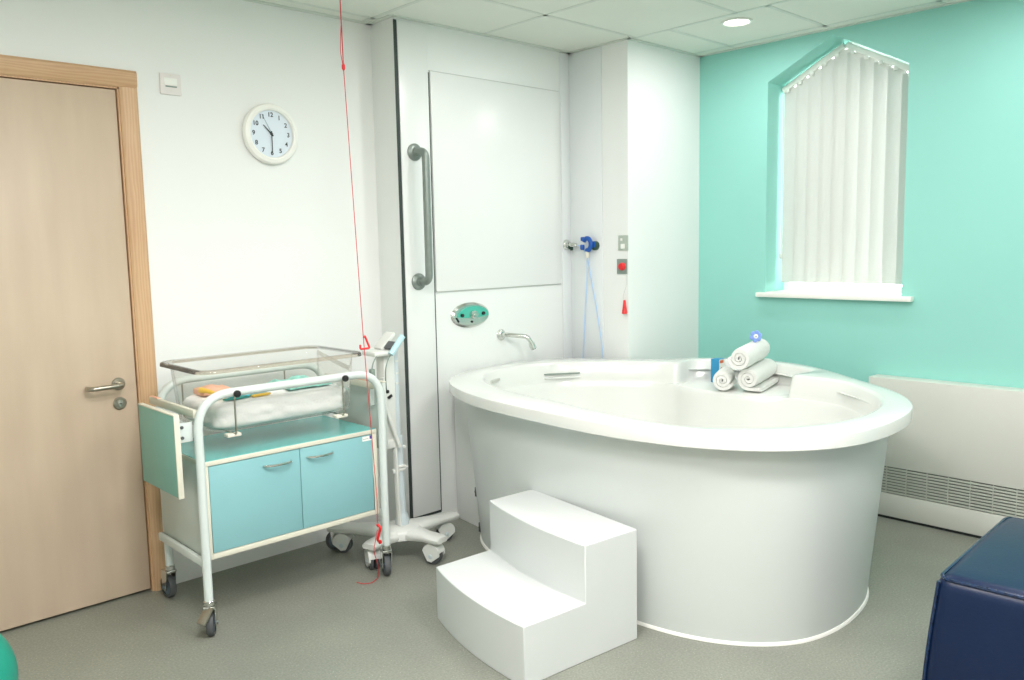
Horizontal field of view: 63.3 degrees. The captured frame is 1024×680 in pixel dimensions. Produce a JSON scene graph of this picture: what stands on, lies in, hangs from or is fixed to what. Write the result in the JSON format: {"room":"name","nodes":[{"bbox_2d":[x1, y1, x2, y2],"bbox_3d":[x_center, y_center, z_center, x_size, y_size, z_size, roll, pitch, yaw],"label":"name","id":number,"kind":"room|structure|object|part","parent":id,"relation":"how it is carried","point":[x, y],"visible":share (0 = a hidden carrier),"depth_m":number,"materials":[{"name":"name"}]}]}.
{"room":"hospital room","nodes":[
{"label":"hospital room","id":0,"kind":"room"},
{"bbox_2d":[0,0,381,583],"bbox_3d":[-2.055,-0.156,2.980,4.300,2.530,0.200,-7,9,-43],"label":"wall","id":1,"kind":"structure","parent":0,"point":[246,253],"depth_m":3.63,"materials":[{"name":"white paint"}]},
{"bbox_2d":[0,54,164,630],"bbox_3d":[-1.875,0.037,3.069,1.056,2.119,0.186,-7,9,-43],"label":"door","id":2,"kind":"structure","parent":1,"relation":"in","point":[81,523],"depth_m":3.20,"materials":[{"name":"brown wood"}]},
{"bbox_3d":[-1.596,0.185,3.263,0.139,0.022,0.064,-7,9,-43],"label":"lever","id":3,"kind":"part","parent":2,"relation":"part of","materials":[{"name":"metal"}]},
{"bbox_3d":[-1.576,0.175,3.328,0.051,0.051,0.009,-7,9,-43],"label":"handle","id":4,"kind":"part","parent":2,"relation":"part of","materials":[{"name":"metal"}]},
{"bbox_3d":[-1.849,0.073,3.046,1.056,2.052,0.020,-7,9,-43],"label":"architrave","id":5,"kind":"part","parent":2,"relation":"part of","materials":[{"name":"brown wood"}]},
{"bbox_2d":[159,73,181,95],"bbox_3d":[-1.390,-1.040,3.382,0.086,0.084,0.012,-7,9,-43],"label":"wall switch","id":6,"kind":"object","parent":1,"relation":"attached to","point":[170,84],"visible":1,"depth_m":3.38,"materials":[{"name":"white plastic"}]},
{"bbox_2d":[242,103,297,163],"bbox_3d":[-1.067,-0.912,3.682,0.264,0.264,0.036,-7,9,-43],"label":"wall clock","id":7,"kind":"object","parent":1,"relation":"attached to","point":[270,134],"visible":1,"depth_m":3.67,"materials":[{"name":"white plastic"}]},
{"bbox_2d":[244,0,971,56],"bbox_3d":[0.185,-1.441,3.136,7.696,0.008,3.355,-1,6,-3],"label":"trim","id":8,"kind":"structure","parent":1,"relation":"attached to","point":[386,17],"depth_m":4.16,"materials":[{"name":"white paint"}]},
{"bbox_2d":[370,17,568,520],"bbox_3d":[-0.165,-0.375,4.587,1.325,2.530,0.340,-7,9,-43],"label":"wall","id":9,"kind":"structure","parent":0,"point":[536,312],"depth_m":4.26,"materials":[{"name":"white paint"}]},
{"bbox_2d":[393,19,441,518],"bbox_3d":[-0.457,-0.305,4.076,0.199,2.416,0.009,-7,9,-43],"label":"access panel","id":10,"kind":"object","parent":9,"relation":"attached to","point":[412,96],"visible":0.92,"depth_m":4.06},
{"bbox_2d":[407,143,432,289],"bbox_3d":[-0.429,-0.591,3.997,0.082,0.704,0.104,-7,9,-43],"label":"grab rail","id":11,"kind":"object","parent":10,"relation":"attached to","point":[415,152],"visible":1,"depth_m":3.97,"materials":[{"name":"silver metal"}]},
{"bbox_2d":[451,302,488,327],"bbox_3d":[-0.200,-0.128,4.306,0.260,0.132,0.053,-7,9,-43],"label":"shower control","id":12,"kind":"object","parent":9,"relation":"attached to","point":[470,314],"visible":1,"depth_m":4.30,"materials":[{"name":"silver metal"}]},
{"bbox_3d":[-0.201,-0.146,4.319,0.212,0.061,0.003,-7,9,-43],"label":"teal plate","id":13,"kind":"part","parent":12,"relation":"part of","materials":[{"name":"teal plastic"}]},
{"bbox_3d":[-0.193,-0.131,4.301,0.042,0.042,0.036,-7,9,-43],"label":"control knob","id":14,"kind":"part","parent":12,"relation":"part of","materials":[{"name":"silver metal"}]},
{"bbox_2d":[428,70,560,292],"bbox_3d":[-0.060,-0.814,4.404,0.915,1.082,0.009,-7,9,-43],"label":"access panel","id":15,"kind":"object","parent":9,"relation":"attached to","point":[495,144],"visible":1,"depth_m":4.37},
{"bbox_2d":[497,329,535,349],"bbox_3d":[0.027,-0.003,4.466,0.212,0.111,0.053,0,7,13],"label":"spout","id":16,"kind":"object","parent":9,"relation":"attached to","point":[501,334],"visible":1,"depth_m":4.44,"materials":[{"name":"silver metal"}]},
{"bbox_2d":[529,342,535,349],"bbox_3d":[0.109,0.030,4.449,0.044,0.044,0.033,-1,6,-3],"label":"outlet","id":17,"kind":"object","parent":16,"relation":"attached to","point":[532,345],"depth_m":4.44,"materials":[{"name":"silver metal"}]},
{"bbox_2d":[559,53,571,357],"bbox_3d":[0.316,-0.389,4.804,0.072,2.450,0.006,-7,9,-43],"label":"trim","id":18,"kind":"structure","parent":9,"relation":"attached to","point":[563,58],"depth_m":4.75,"materials":[{"name":"white plastic"}]},
{"bbox_2d":[563,240,576,249],"bbox_3d":[0.337,-0.544,4.755,0.060,0.063,0.071,-7,9,-43],"label":"valve","id":19,"kind":"object","parent":9,"relation":"attached to","point":[567,244],"visible":1,"depth_m":4.76,"materials":[{"name":"silver metal"}]},
{"bbox_2d":[0,516,979,679],"bbox_3d":[0.517,1.240,1.891,6.300,0.100,5.500,-7,9,-43],"label":"floor","id":20,"kind":"structure","parent":0,"point":[303,613],"depth_m":3.05,"materials":[{"name":"grey plastic"}]},
{"bbox_2d":[0,634,17,679],"bbox_3d":[-1.615,0.983,2.334,0.394,0.394,0.394,-7,9,-43],"label":"exercise ball","id":21,"kind":"object","parent":20,"relation":"on","point":[8,662],"visible":1,"depth_m":2.37,"materials":[{"name":"teal rubber"}]},
{"bbox_2d":[138,361,391,635],"bbox_3d":[-0.998,0.590,3.414,0.929,0.909,0.570,-7,9,-41],"label":"trolley","id":22,"kind":"object","parent":20,"relation":"on","point":[226,493],"visible":0.93,"depth_m":3.23,"materials":[{"name":"teal laminate"}]},
{"bbox_3d":[-1.276,0.250,3.119,0.016,0.030,0.425,-7,9,-43],"label":"rail","id":23,"kind":"part","parent":22,"relation":"part of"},
{"bbox_3d":[-1.265,0.800,3.181,0.016,0.030,0.425,-7,9,-43],"label":"cross rail","id":24,"kind":"part","parent":22,"relation":"part of","materials":[{"name":"white metal"}]},
{"bbox_3d":[-1.177,0.254,3.214,0.007,0.158,0.486,-7,9,-43],"label":"cradle rod","id":25,"kind":"part","parent":22,"relation":"part of","materials":[{"name":"metal"}]},
{"bbox_3d":[-0.999,0.196,3.026,0.027,0.027,0.020,-7,9,-43],"label":"black knob","id":26,"kind":"part","parent":22,"relation":"part of","materials":[{"name":"plastic"}]},
{"bbox_3d":[-1.130,0.506,3.596,0.779,0.779,0.032,-7,9,-43],"label":"hoop frame","id":27,"kind":"part","parent":22,"relation":"part of","materials":[{"name":"white metal"}]},
{"bbox_3d":[-0.970,0.605,3.163,0.365,0.324,0.016,-7,9,-43],"label":"door","id":28,"kind":"part","parent":22,"relation":"part of","materials":[{"name":"teal laminate"}]},
{"bbox_2d":[160,345,360,431],"bbox_3d":[-0.998,0.185,3.361,0.704,0.239,0.426,-7,9,-43],"label":"bassinet","id":29,"kind":"object","parent":22,"relation":"on","point":[330,360],"visible":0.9,"depth_m":3.48,"materials":[{"name":"clear plastic"}]},
{"bbox_2d":[182,384,345,428],"bbox_3d":[-0.998,0.250,3.368,0.585,0.099,0.348,-7,9,-43],"label":"mattress","id":30,"kind":"object","parent":29,"relation":"in","point":[280,404],"visible":0.77,"depth_m":3.23,"materials":[{"name":"white fabric"}]},
{"bbox_2d":[193,384,229,395],"bbox_3d":[-1.188,0.195,3.295,0.118,0.035,0.100,-7,9,-43],"label":"folded cloth","id":31,"kind":"object","parent":30,"relation":"on","point":[212,387],"visible":0.57,"depth_m":3.27,"materials":[{"name":"fabric"}]},
{"bbox_2d":[198,387,224,398],"bbox_3d":[-1.147,0.203,3.186,0.127,0.039,0.029,2,7,24],"label":"tube","id":32,"kind":"object","parent":30,"relation":"on","point":[201,390],"visible":0.58,"depth_m":3.19,"materials":[{"name":"plastic"}]},
{"bbox_2d":[223,395,248,400],"bbox_3d":[-1.051,0.221,3.165,0.097,0.008,0.026,-7,9,-43],"label":"strap","id":33,"kind":"object","parent":30,"relation":"on","point":[243,396],"visible":0.91,"depth_m":3.15,"materials":[{"name":"teal fabric"}]},
{"bbox_2d":[251,392,270,396],"bbox_3d":[-0.977,0.212,3.232,0.022,0.008,0.077,4,9,41],"label":"clip","id":34,"kind":"object","parent":30,"relation":"on","point":[264,393],"visible":0.99,"depth_m":3.23,"materials":[{"name":"plastic"}]},
{"bbox_2d":[268,375,331,389],"bbox_3d":[-0.892,0.170,3.468,0.202,0.033,0.221,-7,9,-43],"label":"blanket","id":35,"kind":"object","parent":30,"relation":"on","point":[296,376],"visible":0.27,"depth_m":3.46,"materials":[{"name":"fabric"}]},
{"bbox_3d":[-0.894,0.476,3.192,0.125,0.009,0.034,-7,9,-43],"label":"handle","id":36,"kind":"part","parent":22,"relation":"part of","materials":[{"name":"silver metal"}]},
{"bbox_2d":[181,415,374,461],"bbox_3d":[-0.990,0.394,3.403,0.740,0.003,0.418,-7,9,-43],"label":"countertop","id":37,"kind":"structure","parent":22,"relation":"on","point":[218,446],"depth_m":3.39,"materials":[{"name":"teal laminate"}]},
{"bbox_3d":[-0.830,0.539,3.255,0.813,0.779,0.032,-7,9,-43],"label":"hoop frame","id":38,"kind":"part","parent":22,"relation":"part of","materials":[{"name":"white metal"}]},
{"bbox_3d":[-0.845,0.212,3.524,0.007,0.158,0.486,-7,9,-43],"label":"cradle rod","id":39,"kind":"part","parent":22,"relation":"part of","materials":[{"name":"metal"}]},
{"bbox_3d":[-0.759,0.459,3.317,0.125,0.009,0.034,-7,9,-43],"label":"handle","id":40,"kind":"part","parent":22,"relation":"part of","materials":[{"name":"silver metal"}]},
{"bbox_3d":[-0.714,0.573,3.403,0.335,0.324,0.016,-7,9,-43],"label":"door","id":41,"kind":"part","parent":22,"relation":"part of","materials":[{"name":"teal laminate"}]},
{"bbox_3d":[-0.668,0.154,3.336,0.027,0.027,0.020,-7,9,-43],"label":"black knob","id":42,"kind":"part","parent":22,"relation":"part of","materials":[{"name":"plastic"}]},
{"bbox_3d":[-0.708,0.179,3.651,0.016,0.030,0.425,-7,9,-43],"label":"rail","id":43,"kind":"part","parent":22,"relation":"part of","materials":[{"name":"white metal"}]},
{"bbox_2d":[327,332,459,569],"bbox_3d":[-0.530,0.479,3.759,0.628,1.032,0.392,-3,7,-15],"label":"stand","id":44,"kind":"object","parent":20,"relation":"on","point":[402,529],"visible":0.93,"depth_m":3.72,"materials":[{"name":"grey plastic"}]},
{"bbox_2d":[362,332,394,356],"bbox_3d":[-0.577,0.018,3.671,0.150,0.094,0.115,-7,9,-43],"label":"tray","id":45,"kind":"object","parent":44,"relation":"on","point":[383,348],"depth_m":3.66,"materials":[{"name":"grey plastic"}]},
{"bbox_3d":[-0.536,0.324,3.688,0.086,0.324,0.027,-5,8,-31],"label":"slanted arm","id":46,"kind":"part","parent":44,"relation":"part of","materials":[{"name":"grey plastic"}]},
{"bbox_2d":[436,489,636,679],"bbox_3d":[0.060,0.864,3.044,0.559,0.405,0.621,-6,8,-38],"label":"steps","id":47,"kind":"structure","parent":20,"relation":"on","point":[554,591],"depth_m":2.88,"materials":[{"name":"white plastic"}]},
{"bbox_2d":[449,358,912,646],"bbox_3d":[0.750,0.575,3.831,1.777,0.775,2.119,-7,9,-43],"label":"bathtub","id":48,"kind":"object","parent":20,"relation":"on","point":[754,514],"visible":0.88,"depth_m":2.98,"materials":[{"name":"white plastic"}]},
{"bbox_3d":[-0.207,0.575,4.233,0.061,0.723,0.230,-6,8,-38],"label":"infill panel","id":49,"kind":"part","parent":48,"relation":"part of","materials":[{"name":"white plastic"}]},
{"bbox_2d":[449,358,912,451],"bbox_3d":[0.750,0.516,3.822,1.779,0.655,2.117,-7,9,-43],"label":"basin","id":50,"kind":"object","parent":48,"relation":"in","point":[560,404],"depth_m":3.78,"materials":[{"name":"white plastic"}]},
{"bbox_2d":[711,358,724,381],"bbox_3d":[1.089,0.160,4.389,0.056,0.124,0.052,-7,9,-43],"label":"carton","id":51,"kind":"object","parent":48,"relation":"in","point":[717,364],"visible":0.54,"depth_m":4.37,"materials":[{"name":"blue cardboard"}]},
{"bbox_2d":[713,366,736,390],"bbox_3d":[1.072,0.193,4.178,0.101,0.099,0.200,2,7,22],"label":"rolled towel","id":52,"kind":"object","parent":48,"relation":"on","point":[724,378],"visible":1,"depth_m":4.09,"materials":[{"name":"white fabric"}]},
{"bbox_2d":[738,358,778,391],"bbox_3d":[1.242,0.172,4.184,0.120,0.126,0.334,3,8,34],"label":"rolled towel","id":53,"kind":"object","parent":48,"relation":"on","point":[758,376],"visible":1,"depth_m":4.08,"materials":[{"name":"white fabric"}]},
{"bbox_2d":[727,339,769,368],"bbox_3d":[1.184,0.068,4.149,0.118,0.120,0.344,3,8,34],"label":"rolled towel","id":54,"kind":"object","parent":53,"relation":"on","point":[750,353],"visible":0.99,"depth_m":4.03,"materials":[{"name":"white fabric"}]},
{"bbox_2d":[750,330,761,341],"bbox_3d":[1.218,-0.018,4.149,0.060,0.060,0.021,0,7,9],"label":"flower","id":55,"kind":"object","parent":54,"relation":"on","point":[755,336],"visible":1,"depth_m":4.15,"materials":[{"name":"blue plant"}]},
{"bbox_2d":[869,374,1023,537],"bbox_3d":[2.397,0.589,3.689,0.099,0.715,1.610,-7,9,-43],"label":"radiator cover","id":56,"kind":"object","parent":20,"relation":"on","point":[957,467],"visible":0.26,"depth_m":3.93,"materials":[{"name":"white metal"}]},
{"bbox_3d":[2.402,0.873,3.721,0.099,0.116,1.610,-7,9,-43],"label":"plinth panel","id":57,"kind":"part","parent":56,"relation":"part of","materials":[{"name":"white metal"}]},
{"bbox_2d":[881,466,1023,518],"bbox_3d":[2.400,0.746,3.707,0.098,0.137,1.606,-7,9,-43],"label":"grille","id":58,"kind":"object","parent":56,"relation":"attached to","point":[986,498],"depth_m":3.95,"materials":[{"name":"white metal"}]},
{"bbox_2d":[922,517,1023,679],"bbox_3d":[1.778,0.877,2.370,0.908,0.464,0.818,5,9,43],"label":"seat block","id":59,"kind":"object","parent":20,"relation":"on","point":[976,629],"visible":1,"depth_m":2.32,"materials":[{"name":"leather"}]},
{"bbox_2d":[260,0,959,54],"bbox_3d":[0.466,-1.324,1.601,6.300,0.100,5.500,-7,9,-43],"label":"ceiling","id":60,"kind":"structure","parent":0,"point":[692,26],"depth_m":3.95,"materials":[{"name":"tile"}]},
{"bbox_2d":[340,0,381,583],"bbox_3d":[-0.620,-0.201,3.352,0.113,2.481,0.112,-5,7,-28],"label":"pull cord","id":61,"kind":"object","parent":60,"relation":"hanging from","point":[341,37],"visible":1,"depth_m":3.34,"materials":[{"name":"red fabric"}]},
{"bbox_3d":[-0.595,0.010,3.353,0.051,0.059,0.008,-7,9,-43],"label":"triangle handle","id":62,"kind":"part","parent":61,"relation":"part of","materials":[{"name":"red plastic"}]},
{"bbox_3d":[-0.600,0.910,3.495,0.097,0.242,0.079,-5,7,-28],"label":"trailing cord","id":63,"kind":"part","parent":61,"relation":"part of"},
{"bbox_3d":[-0.555,0.810,3.470,0.023,0.093,0.041,-2,7,-9],"label":"triangle handle","id":64,"kind":"part","parent":61,"relation":"part of","materials":[{"name":"red plastic"}]},
{"bbox_2d":[721,17,752,26],"bbox_3d":[1.107,-1.567,4.093,0.152,0.013,0.152,-7,9,-43],"label":"recessed light","id":65,"kind":"object","parent":60,"relation":"in","point":[732,22],"visible":1,"depth_m":4.09,"materials":[{"name":"white plastic"}]},
{"bbox_2d":[569,40,699,358],"bbox_3d":[0.707,-0.453,5.118,0.920,2.530,0.760,-7,9,-43],"label":"wall","id":66,"kind":"structure","parent":0,"point":[651,94],"depth_m":4.64,"materials":[{"name":"white paint"}]},
{"bbox_2d":[569,47,603,357],"bbox_3d":[0.426,-0.385,4.745,0.008,2.450,0.242,-7,9,-43],"label":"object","id":67,"kind":"structure","parent":66,"relation":"attached to","point":[585,67],"depth_m":4.69,"materials":[{"name":"white paint"}]},
{"bbox_2d":[580,236,599,257],"bbox_3d":[0.435,-0.523,4.674,0.051,0.121,0.108,-7,9,-43],"label":"holder","id":68,"kind":"object","parent":66,"relation":"attached to","point":[593,245],"visible":1,"depth_m":4.66,"materials":[{"name":"blue plastic"}]},
{"bbox_2d":[577,245,603,357],"bbox_3d":[0.447,-0.068,4.727,0.031,0.945,0.191,-7,9,-43],"label":"shower hose","id":69,"kind":"object","parent":68,"relation":"hanging from","point":[588,264],"visible":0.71,"depth_m":4.70,"materials":[{"name":"plastic"}]},
{"bbox_2d":[617,259,626,273],"bbox_3d":[0.596,-0.402,4.547,0.028,0.082,0.070,-7,9,-43],"label":"button","id":70,"kind":"object","parent":66,"relation":"attached to","point":[621,263],"visible":1,"depth_m":4.54,"materials":[{"name":"red plastic"}]},
{"bbox_2d":[622,275,626,313],"bbox_3d":[0.615,-0.249,4.543,0.030,0.212,0.030,-7,9,-43],"label":"tassel","id":71,"kind":"object","parent":70,"relation":"hanging from","point":[624,309],"visible":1,"depth_m":4.54,"materials":[{"name":"red plastic"}]},
{"bbox_2d":[618,235,627,250],"bbox_3d":[0.605,-0.529,4.532,0.013,0.082,0.067,-7,9,-43],"label":"switch","id":72,"kind":"object","parent":66,"relation":"attached to","point":[622,239],"visible":1,"depth_m":4.53,"materials":[{"name":"grey metal"}]},
{"bbox_2d":[698,0,1023,387],"bbox_3d":[2.826,-0.299,3.384,0.270,2.530,4.700,-7,9,-43],"label":"wall","id":73,"kind":"structure","parent":0,"point":[963,267],"depth_m":4.05,"materials":[{"name":"teal paint"}]},
{"bbox_2d":[755,41,913,301],"bbox_3d":[1.760,-0.904,4.404,0.310,1.359,0.847,-7,9,-43],"label":"window","id":74,"kind":"structure","parent":73,"relation":"in","point":[867,293],"depth_m":4.44,"materials":[{"name":"white plastic"}]},
{"bbox_3d":[1.753,-0.240,4.460,0.255,0.028,0.847,-7,9,-43],"label":"sill","id":75,"kind":"part","parent":74,"relation":"part of","materials":[{"name":"white plastic"}]},
{"bbox_2d":[779,42,908,284],"bbox_3d":[1.782,-0.936,4.439,0.048,1.264,0.740,-7,9,-43],"label":"vertical blind","id":76,"kind":"object","parent":74,"relation":"attached to","point":[844,151],"visible":0.94,"depth_m":4.43,"materials":[{"name":"white fabric"}]},
{"bbox_3d":[1.522,-0.931,4.691,0.004,0.885,0.003,-7,9,-43],"label":"control cord","id":77,"kind":"part","parent":76,"relation":"part of","materials":[{"name":"white plastic"}]}
]}

